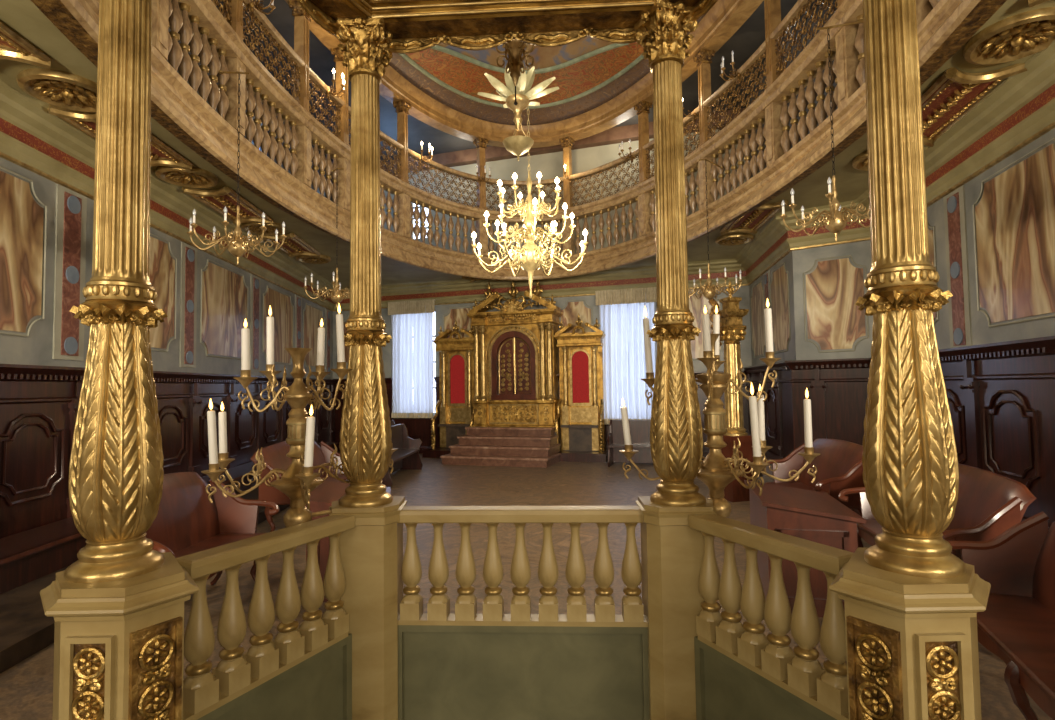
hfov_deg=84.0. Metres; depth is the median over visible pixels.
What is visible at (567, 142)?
pillar
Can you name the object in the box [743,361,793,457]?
trim
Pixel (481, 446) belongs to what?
steps
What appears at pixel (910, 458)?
gilded column
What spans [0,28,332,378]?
wall
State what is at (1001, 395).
wall paneling
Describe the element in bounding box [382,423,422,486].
pew
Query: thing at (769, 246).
trim
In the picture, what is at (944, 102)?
coffer
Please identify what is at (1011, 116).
trim
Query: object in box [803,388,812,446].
candle
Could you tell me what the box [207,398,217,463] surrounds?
candle
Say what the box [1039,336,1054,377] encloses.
trim
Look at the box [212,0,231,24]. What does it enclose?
lattice screen
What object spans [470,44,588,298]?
chandelier
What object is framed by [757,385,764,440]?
candle
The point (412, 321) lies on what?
curtain
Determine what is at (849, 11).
gallery balustrade
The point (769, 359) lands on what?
cup
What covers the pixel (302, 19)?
pillar
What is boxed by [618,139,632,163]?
sconce
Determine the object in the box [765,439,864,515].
bench
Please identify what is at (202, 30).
gallery balustrade
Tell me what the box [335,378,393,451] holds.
trim
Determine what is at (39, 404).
wall paneling
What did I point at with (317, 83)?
lattice screen
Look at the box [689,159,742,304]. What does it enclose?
chandelier
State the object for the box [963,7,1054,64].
rosette
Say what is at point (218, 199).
coffer
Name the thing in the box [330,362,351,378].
cup
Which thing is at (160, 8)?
pillar
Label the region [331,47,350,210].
pillar
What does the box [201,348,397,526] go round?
candelabrum
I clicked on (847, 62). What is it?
pillar
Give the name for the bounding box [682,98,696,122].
sconce
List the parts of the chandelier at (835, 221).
arm, arm, arm, arm, chain, stem, wall bracket, arm, arm, arm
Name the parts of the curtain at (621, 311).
panel, panel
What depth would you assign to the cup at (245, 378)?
2.25 m
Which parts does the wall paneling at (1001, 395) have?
panel frame, panel frame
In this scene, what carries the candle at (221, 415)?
on the candelabrum at (296, 482)
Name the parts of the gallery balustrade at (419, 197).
handrail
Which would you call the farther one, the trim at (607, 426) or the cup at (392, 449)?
the trim at (607, 426)
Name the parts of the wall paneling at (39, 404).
panel frame, panel frame, panel frame, panel frame, panel frame, panel frame, panel frame, panel frame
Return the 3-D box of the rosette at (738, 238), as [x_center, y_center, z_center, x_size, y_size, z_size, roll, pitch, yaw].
[4.120,-2.381,11.671,0.740,0.101,0.740,-1,-3,-1]
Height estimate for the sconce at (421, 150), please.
0.455 m
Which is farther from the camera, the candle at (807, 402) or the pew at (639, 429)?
the pew at (639, 429)
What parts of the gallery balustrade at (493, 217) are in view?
handrail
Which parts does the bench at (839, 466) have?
armrest, seat, backrest, armrest, leg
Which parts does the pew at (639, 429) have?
panel, seat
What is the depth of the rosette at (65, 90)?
5.49 m
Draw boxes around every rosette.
[16,68,96,112]
[155,166,218,187]
[241,222,285,234]
[295,255,330,263]
[715,233,753,245]
[852,151,867,170]
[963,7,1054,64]
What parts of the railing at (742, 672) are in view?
panel, handrail, rail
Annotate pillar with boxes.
[151,0,168,59]
[219,0,245,135]
[289,0,310,186]
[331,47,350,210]
[393,99,411,237]
[473,137,488,255]
[559,136,574,254]
[634,100,651,236]
[693,48,714,209]
[708,281,753,501]
[764,0,784,166]
[835,0,859,107]
[916,0,932,26]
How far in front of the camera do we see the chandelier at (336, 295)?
9.81 m
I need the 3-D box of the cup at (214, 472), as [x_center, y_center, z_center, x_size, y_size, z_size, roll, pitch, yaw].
[-1.213,0.436,2.268,0.088,0.071,0.088,-1,-3,-1]
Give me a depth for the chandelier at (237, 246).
6.79 m
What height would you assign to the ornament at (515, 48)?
1.330 m
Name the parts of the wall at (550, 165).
marble panel, panel moulding, marble panel, panel moulding, marble panel, marble panel, panel moulding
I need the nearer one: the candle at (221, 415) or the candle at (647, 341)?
the candle at (221, 415)
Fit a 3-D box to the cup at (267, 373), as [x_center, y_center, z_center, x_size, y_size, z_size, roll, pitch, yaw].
[-1.091,0.055,2.487,0.088,0.071,0.088,-1,-3,-1]
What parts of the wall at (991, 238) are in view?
marble panel, panel moulding, marble panel, panel moulding, panel moulding, marble panel, marble panel, panel moulding, panel moulding, marble panel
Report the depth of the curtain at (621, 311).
14.40 m
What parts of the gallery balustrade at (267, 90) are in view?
handrail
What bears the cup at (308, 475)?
on the candelabrum at (296, 482)
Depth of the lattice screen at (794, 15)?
8.01 m
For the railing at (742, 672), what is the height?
0.985 m
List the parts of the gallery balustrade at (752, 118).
handrail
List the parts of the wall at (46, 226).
marble panel, panel moulding, marble panel, panel moulding, panel moulding, marble panel, panel moulding, marble panel, panel moulding, marble panel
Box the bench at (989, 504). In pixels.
[838,463,1035,558]
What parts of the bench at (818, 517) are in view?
sloping lid, door frame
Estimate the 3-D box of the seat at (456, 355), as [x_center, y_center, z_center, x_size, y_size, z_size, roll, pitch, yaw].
[-1.910,0.722,15.516,1.480,3.620,1.040,-2,-3,18]
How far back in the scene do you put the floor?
6.57 m
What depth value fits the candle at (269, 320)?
2.48 m
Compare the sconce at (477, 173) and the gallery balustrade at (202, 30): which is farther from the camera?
the sconce at (477, 173)
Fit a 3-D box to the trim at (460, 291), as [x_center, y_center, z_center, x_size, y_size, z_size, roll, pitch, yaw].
[-0.340,-1.898,15.414,11.558,0.600,0.360,-2,-3,18]
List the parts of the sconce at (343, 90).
arm, arm, arm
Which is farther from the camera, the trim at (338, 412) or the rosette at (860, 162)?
the trim at (338, 412)
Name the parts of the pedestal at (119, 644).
panel, panel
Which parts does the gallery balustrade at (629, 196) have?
handrail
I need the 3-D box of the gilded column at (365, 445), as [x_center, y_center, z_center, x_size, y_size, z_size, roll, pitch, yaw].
[-0.714,-0.436,2.584,0.242,2.105,0.242,-1,-3,11]
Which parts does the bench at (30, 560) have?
footboard, seat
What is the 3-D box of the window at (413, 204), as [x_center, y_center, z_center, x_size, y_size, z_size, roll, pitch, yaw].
[-3.020,-4.053,16.731,0.650,1.300,0.115,-2,-3,18]
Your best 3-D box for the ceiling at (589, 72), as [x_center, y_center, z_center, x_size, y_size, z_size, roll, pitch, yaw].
[-0.178,-6.289,7.392,14.000,0.320,23.000,-1,-3,-1]
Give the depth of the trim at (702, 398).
13.81 m
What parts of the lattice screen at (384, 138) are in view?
rail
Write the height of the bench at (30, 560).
0.450 m
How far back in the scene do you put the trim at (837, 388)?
9.69 m
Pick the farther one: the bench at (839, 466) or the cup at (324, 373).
the bench at (839, 466)
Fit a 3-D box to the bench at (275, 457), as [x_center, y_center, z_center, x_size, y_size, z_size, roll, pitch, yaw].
[-3.006,1.671,8.197,0.738,1.092,2.435,-1,-3,-1]
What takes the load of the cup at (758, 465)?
on the candelabrum at (716, 472)
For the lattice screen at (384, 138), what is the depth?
12.03 m
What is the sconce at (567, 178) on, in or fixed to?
attached to the pillar at (567, 142)
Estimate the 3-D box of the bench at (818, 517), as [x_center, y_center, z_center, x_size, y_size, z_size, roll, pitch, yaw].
[2.322,1.559,5.011,0.730,0.875,1.100,-1,-3,13]
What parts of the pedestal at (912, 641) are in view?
panel, panel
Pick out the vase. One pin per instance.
(515, 47)
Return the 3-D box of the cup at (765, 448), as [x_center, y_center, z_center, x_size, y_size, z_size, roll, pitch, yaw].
[1.039,0.391,2.598,0.088,0.071,0.088,-1,-3,-1]
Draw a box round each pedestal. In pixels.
[40,552,198,719]
[329,496,406,719]
[635,496,715,719]
[829,547,990,719]
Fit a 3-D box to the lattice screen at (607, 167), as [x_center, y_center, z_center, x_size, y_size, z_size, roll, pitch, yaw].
[1.810,-4.158,13.631,0.321,0.827,2.389,1,-3,-41]
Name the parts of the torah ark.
ark door, relief frame, arch frame, ark door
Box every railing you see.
[176,515,354,719]
[397,505,649,719]
[688,514,853,719]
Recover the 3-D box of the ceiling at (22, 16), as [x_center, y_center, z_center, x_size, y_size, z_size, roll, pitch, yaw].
[-0.127,-2.633,7.226,14.000,0.120,23.000,-1,-3,-1]
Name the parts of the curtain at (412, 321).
panel, panel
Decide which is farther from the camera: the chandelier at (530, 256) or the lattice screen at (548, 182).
the lattice screen at (548, 182)
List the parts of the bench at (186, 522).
armrest, backrest, leg, seat, armrest, leg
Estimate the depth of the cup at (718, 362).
2.68 m
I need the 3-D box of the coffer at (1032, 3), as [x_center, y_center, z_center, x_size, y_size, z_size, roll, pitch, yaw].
[4.017,-2.743,3.678,0.670,0.100,1.512,-1,-3,5]
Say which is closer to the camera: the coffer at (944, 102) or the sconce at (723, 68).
the coffer at (944, 102)
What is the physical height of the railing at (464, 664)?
0.985 m
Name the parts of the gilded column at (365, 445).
leafy bulb, egg moulding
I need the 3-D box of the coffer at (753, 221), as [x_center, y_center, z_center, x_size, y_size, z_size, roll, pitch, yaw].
[3.888,-2.446,10.170,0.670,0.100,1.812,-1,-3,5]
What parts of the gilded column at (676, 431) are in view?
egg moulding, leafy bulb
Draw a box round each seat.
[421,320,473,457]
[554,313,607,462]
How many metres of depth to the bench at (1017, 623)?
3.42 m
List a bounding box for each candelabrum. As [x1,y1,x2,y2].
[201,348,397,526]
[619,334,819,516]
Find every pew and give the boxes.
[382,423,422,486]
[607,420,652,466]
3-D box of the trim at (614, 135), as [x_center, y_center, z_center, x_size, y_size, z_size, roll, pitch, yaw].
[-0.373,-5.592,15.639,11.558,0.320,0.240,-2,-3,18]
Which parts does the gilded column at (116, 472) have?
leafy bulb, egg moulding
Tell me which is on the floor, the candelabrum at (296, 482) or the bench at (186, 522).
the bench at (186, 522)
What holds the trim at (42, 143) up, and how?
attached to the wall at (46, 226)
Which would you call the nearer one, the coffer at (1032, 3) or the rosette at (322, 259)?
the coffer at (1032, 3)
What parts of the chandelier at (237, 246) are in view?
arm, arm, arm, arm, wall bracket, stem, chain, arm, arm, arm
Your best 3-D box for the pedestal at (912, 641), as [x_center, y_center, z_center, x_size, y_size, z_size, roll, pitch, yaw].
[1.028,1.052,1.542,0.340,1.010,0.453,-3,-3,37]
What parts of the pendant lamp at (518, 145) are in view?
crown, glass dish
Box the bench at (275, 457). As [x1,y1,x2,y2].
[250,441,348,531]
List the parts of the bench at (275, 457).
leg, armrest, backrest, seat, armrest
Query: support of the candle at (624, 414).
on the candelabrum at (716, 472)
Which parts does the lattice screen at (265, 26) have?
rail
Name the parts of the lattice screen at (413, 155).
rail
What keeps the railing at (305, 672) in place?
on the platform
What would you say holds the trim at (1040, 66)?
attached to the wall at (991, 238)
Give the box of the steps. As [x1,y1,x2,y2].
[440,426,560,467]
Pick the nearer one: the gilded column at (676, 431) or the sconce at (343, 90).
the gilded column at (676, 431)
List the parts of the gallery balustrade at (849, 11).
handrail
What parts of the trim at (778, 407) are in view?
panel frame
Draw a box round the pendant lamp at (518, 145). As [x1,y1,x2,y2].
[477,66,558,160]
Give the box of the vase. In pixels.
[504,39,524,85]
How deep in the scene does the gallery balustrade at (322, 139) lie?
9.83 m
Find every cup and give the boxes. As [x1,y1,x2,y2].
[201,463,225,481]
[218,452,234,468]
[233,370,257,387]
[259,364,280,379]
[295,466,320,486]
[312,365,330,381]
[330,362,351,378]
[391,443,397,454]
[619,444,638,460]
[641,373,654,387]
[697,351,718,368]
[715,355,725,369]
[746,456,769,474]
[751,440,771,455]
[759,352,780,368]
[798,447,819,463]
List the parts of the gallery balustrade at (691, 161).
handrail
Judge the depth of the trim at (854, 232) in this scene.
9.85 m
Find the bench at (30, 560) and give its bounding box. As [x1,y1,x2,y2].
[0,442,337,673]
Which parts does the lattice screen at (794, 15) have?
rail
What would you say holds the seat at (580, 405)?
on the floor
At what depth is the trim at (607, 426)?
14.58 m
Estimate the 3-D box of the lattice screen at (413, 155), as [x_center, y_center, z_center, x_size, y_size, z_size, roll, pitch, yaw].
[-1.950,-4.111,13.521,0.331,0.827,2.499,-3,-3,39]
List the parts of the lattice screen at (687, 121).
rail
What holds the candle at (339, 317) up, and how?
on the candelabrum at (296, 482)
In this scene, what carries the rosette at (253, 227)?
attached to the ceiling at (22, 16)
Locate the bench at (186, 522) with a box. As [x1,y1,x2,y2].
[146,472,278,584]
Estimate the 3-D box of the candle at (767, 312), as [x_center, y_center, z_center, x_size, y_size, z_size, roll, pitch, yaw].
[1.038,-0.139,2.522,0.030,0.256,0.030,-1,-3,-1]
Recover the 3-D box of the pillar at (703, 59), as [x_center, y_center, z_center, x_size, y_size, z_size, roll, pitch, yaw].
[3.278,-4.212,10.765,0.300,2.900,0.300,0,-3,-15]
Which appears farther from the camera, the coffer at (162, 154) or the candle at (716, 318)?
the coffer at (162, 154)
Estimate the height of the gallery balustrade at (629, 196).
1.140 m
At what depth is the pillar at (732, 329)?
9.11 m
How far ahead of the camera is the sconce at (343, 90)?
9.94 m
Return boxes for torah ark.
[467,280,562,449]
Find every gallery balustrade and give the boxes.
[168,0,245,117]
[242,46,310,176]
[308,115,348,202]
[347,147,406,233]
[406,183,482,253]
[483,209,566,257]
[567,183,641,252]
[641,147,701,232]
[700,91,768,201]
[765,14,839,152]
[834,0,864,86]
[929,0,939,7]
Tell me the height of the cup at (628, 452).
0.071 m
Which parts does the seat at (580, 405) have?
seat, red panel, niche moulding, panel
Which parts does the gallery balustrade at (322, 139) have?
handrail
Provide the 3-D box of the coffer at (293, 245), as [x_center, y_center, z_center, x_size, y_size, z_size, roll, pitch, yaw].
[-4.679,-2.261,11.609,0.670,0.100,1.712,-1,-3,-3]
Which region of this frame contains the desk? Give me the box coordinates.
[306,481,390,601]
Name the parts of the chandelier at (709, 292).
arm, arm, chain, stem, wall bracket, arm, arm, arm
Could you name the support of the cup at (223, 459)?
on the candelabrum at (296, 482)
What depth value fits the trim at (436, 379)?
16.04 m
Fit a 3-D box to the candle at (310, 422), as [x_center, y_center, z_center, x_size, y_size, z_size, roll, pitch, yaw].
[-0.781,0.282,2.100,0.039,0.244,0.030,-1,-3,-1]
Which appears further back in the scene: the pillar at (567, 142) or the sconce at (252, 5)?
the pillar at (567, 142)
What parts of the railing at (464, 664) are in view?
handrail, rail, panel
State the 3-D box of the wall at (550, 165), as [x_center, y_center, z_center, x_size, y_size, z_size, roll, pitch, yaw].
[-0.240,-1.861,15.716,11.558,8.750,0.322,-2,-3,18]
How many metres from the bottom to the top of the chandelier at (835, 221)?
2.281 m
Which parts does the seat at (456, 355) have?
seat, panel, red panel, niche moulding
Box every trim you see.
[0,72,334,311]
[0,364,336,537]
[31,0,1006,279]
[285,0,763,147]
[330,108,742,181]
[333,258,748,311]
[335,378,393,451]
[393,418,435,453]
[434,374,559,446]
[605,424,609,449]
[694,370,748,459]
[735,216,791,284]
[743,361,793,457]
[774,200,870,250]
[785,358,870,449]
[856,75,1054,215]
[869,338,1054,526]
[1010,36,1054,126]
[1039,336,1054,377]
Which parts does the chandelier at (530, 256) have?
arm, arm, arm, arm, arm, arm, arm, arm, arm, arm, arm, chain, stem, arm, arm, arm, arm, arm, arm, arm, arm, arm, arm, arm, arm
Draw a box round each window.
[411,202,428,239]
[433,309,435,414]
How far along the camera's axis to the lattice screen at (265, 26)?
8.32 m
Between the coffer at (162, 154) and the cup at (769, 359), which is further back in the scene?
the coffer at (162, 154)
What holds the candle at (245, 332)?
on the candelabrum at (296, 482)
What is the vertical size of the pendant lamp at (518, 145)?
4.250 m
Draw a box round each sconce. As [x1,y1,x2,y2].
[249,0,275,16]
[326,68,345,100]
[418,142,433,165]
[476,165,490,186]
[564,165,571,185]
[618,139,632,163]
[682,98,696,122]
[720,50,740,84]
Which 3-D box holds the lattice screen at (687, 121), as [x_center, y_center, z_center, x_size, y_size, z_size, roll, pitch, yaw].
[2.919,-4.259,11.748,0.217,0.827,2.110,0,-3,-21]
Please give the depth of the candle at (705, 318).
2.38 m
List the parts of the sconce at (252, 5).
plate, arm, arm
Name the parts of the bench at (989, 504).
armrest, leg, seat, armrest, backrest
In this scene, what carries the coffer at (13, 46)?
attached to the ceiling at (22, 16)
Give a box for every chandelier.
[187,70,286,264]
[303,173,349,307]
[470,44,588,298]
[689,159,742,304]
[780,20,869,241]
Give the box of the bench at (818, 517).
[744,480,865,616]
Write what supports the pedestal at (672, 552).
on the platform
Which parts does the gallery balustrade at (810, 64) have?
handrail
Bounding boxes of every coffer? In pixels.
[0,20,52,69]
[48,105,192,170]
[182,186,273,224]
[257,233,320,256]
[462,276,488,282]
[720,200,788,234]
[921,63,1027,146]
[1028,0,1049,7]
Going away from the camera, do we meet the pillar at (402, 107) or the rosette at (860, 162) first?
the rosette at (860, 162)
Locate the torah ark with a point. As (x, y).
(516, 352)
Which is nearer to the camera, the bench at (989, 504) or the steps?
the bench at (989, 504)
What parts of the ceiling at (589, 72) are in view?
green moulding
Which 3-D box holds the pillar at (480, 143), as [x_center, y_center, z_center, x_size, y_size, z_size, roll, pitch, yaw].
[-1.132,-3.985,14.412,0.300,2.900,0.300,1,-3,-32]
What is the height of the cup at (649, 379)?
0.071 m
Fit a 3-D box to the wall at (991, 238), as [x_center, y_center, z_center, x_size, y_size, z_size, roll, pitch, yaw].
[5.107,-2.423,4.975,1.340,8.750,17.645,-1,-3,2]
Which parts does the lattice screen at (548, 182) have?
rail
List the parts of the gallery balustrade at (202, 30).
handrail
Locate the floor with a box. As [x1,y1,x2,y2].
[0,452,1052,719]
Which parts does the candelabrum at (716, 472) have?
arm, arm, arm, stem, arm, arm, arm, arm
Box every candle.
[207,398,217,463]
[218,402,226,452]
[241,318,249,369]
[266,306,273,363]
[304,405,314,466]
[317,319,324,364]
[336,304,344,361]
[621,398,631,444]
[643,308,652,372]
[702,307,710,350]
[713,305,719,354]
[749,382,761,456]
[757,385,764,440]
[764,298,773,351]
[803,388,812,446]
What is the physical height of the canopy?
0.325 m
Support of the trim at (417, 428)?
attached to the wall at (550, 165)
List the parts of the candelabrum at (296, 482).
arm, arm, arm, arm, stem, arm, arm, bracket rod, arm, arm, arm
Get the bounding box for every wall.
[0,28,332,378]
[333,129,751,378]
[746,0,1054,365]
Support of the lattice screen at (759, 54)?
on the gallery balustrade at (752, 118)
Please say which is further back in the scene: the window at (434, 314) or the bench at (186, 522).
the window at (434, 314)
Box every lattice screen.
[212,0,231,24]
[243,0,304,103]
[306,64,344,138]
[346,104,403,179]
[405,147,480,207]
[482,177,566,210]
[569,147,641,206]
[642,104,701,178]
[703,38,768,139]
[768,0,837,78]
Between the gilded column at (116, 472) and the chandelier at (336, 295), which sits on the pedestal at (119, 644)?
the gilded column at (116, 472)
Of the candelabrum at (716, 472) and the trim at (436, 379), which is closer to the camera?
the candelabrum at (716, 472)
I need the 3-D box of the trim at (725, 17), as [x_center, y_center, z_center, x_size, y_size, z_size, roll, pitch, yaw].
[0.007,-5.987,7.281,7.963,0.420,15.561,-1,-3,-1]
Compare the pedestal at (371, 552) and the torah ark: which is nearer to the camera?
the pedestal at (371, 552)
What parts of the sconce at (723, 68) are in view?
arm, arm, arm, plate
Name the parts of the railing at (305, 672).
handrail, rail, panel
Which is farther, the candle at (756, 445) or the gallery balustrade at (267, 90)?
the gallery balustrade at (267, 90)
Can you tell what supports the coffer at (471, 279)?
attached to the ceiling at (22, 16)
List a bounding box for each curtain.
[388,299,435,417]
[595,287,656,424]
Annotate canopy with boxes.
[297,0,717,53]
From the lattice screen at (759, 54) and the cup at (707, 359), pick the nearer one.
the cup at (707, 359)
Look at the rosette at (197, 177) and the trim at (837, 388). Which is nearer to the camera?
the rosette at (197, 177)
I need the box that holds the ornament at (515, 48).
[495,39,533,104]
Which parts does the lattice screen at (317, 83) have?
rail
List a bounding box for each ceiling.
[0,0,1054,287]
[211,0,834,162]
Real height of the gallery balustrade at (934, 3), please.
1.140 m
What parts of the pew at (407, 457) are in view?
panel, seat, panel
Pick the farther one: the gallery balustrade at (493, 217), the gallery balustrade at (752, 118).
the gallery balustrade at (493, 217)
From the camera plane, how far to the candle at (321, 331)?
2.48 m
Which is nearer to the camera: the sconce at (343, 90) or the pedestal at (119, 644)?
the pedestal at (119, 644)
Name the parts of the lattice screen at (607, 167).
rail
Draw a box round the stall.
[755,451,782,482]
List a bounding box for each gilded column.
[64,0,167,582]
[336,16,392,507]
[634,0,705,506]
[855,0,965,577]
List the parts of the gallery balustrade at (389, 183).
handrail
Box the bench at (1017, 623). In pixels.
[948,511,1054,719]
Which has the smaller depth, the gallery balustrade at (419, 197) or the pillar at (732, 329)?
the pillar at (732, 329)
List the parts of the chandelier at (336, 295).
arm, arm, arm, arm, stem, chain, arm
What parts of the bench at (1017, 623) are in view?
armrest, seat, leg, backrest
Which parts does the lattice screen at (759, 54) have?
rail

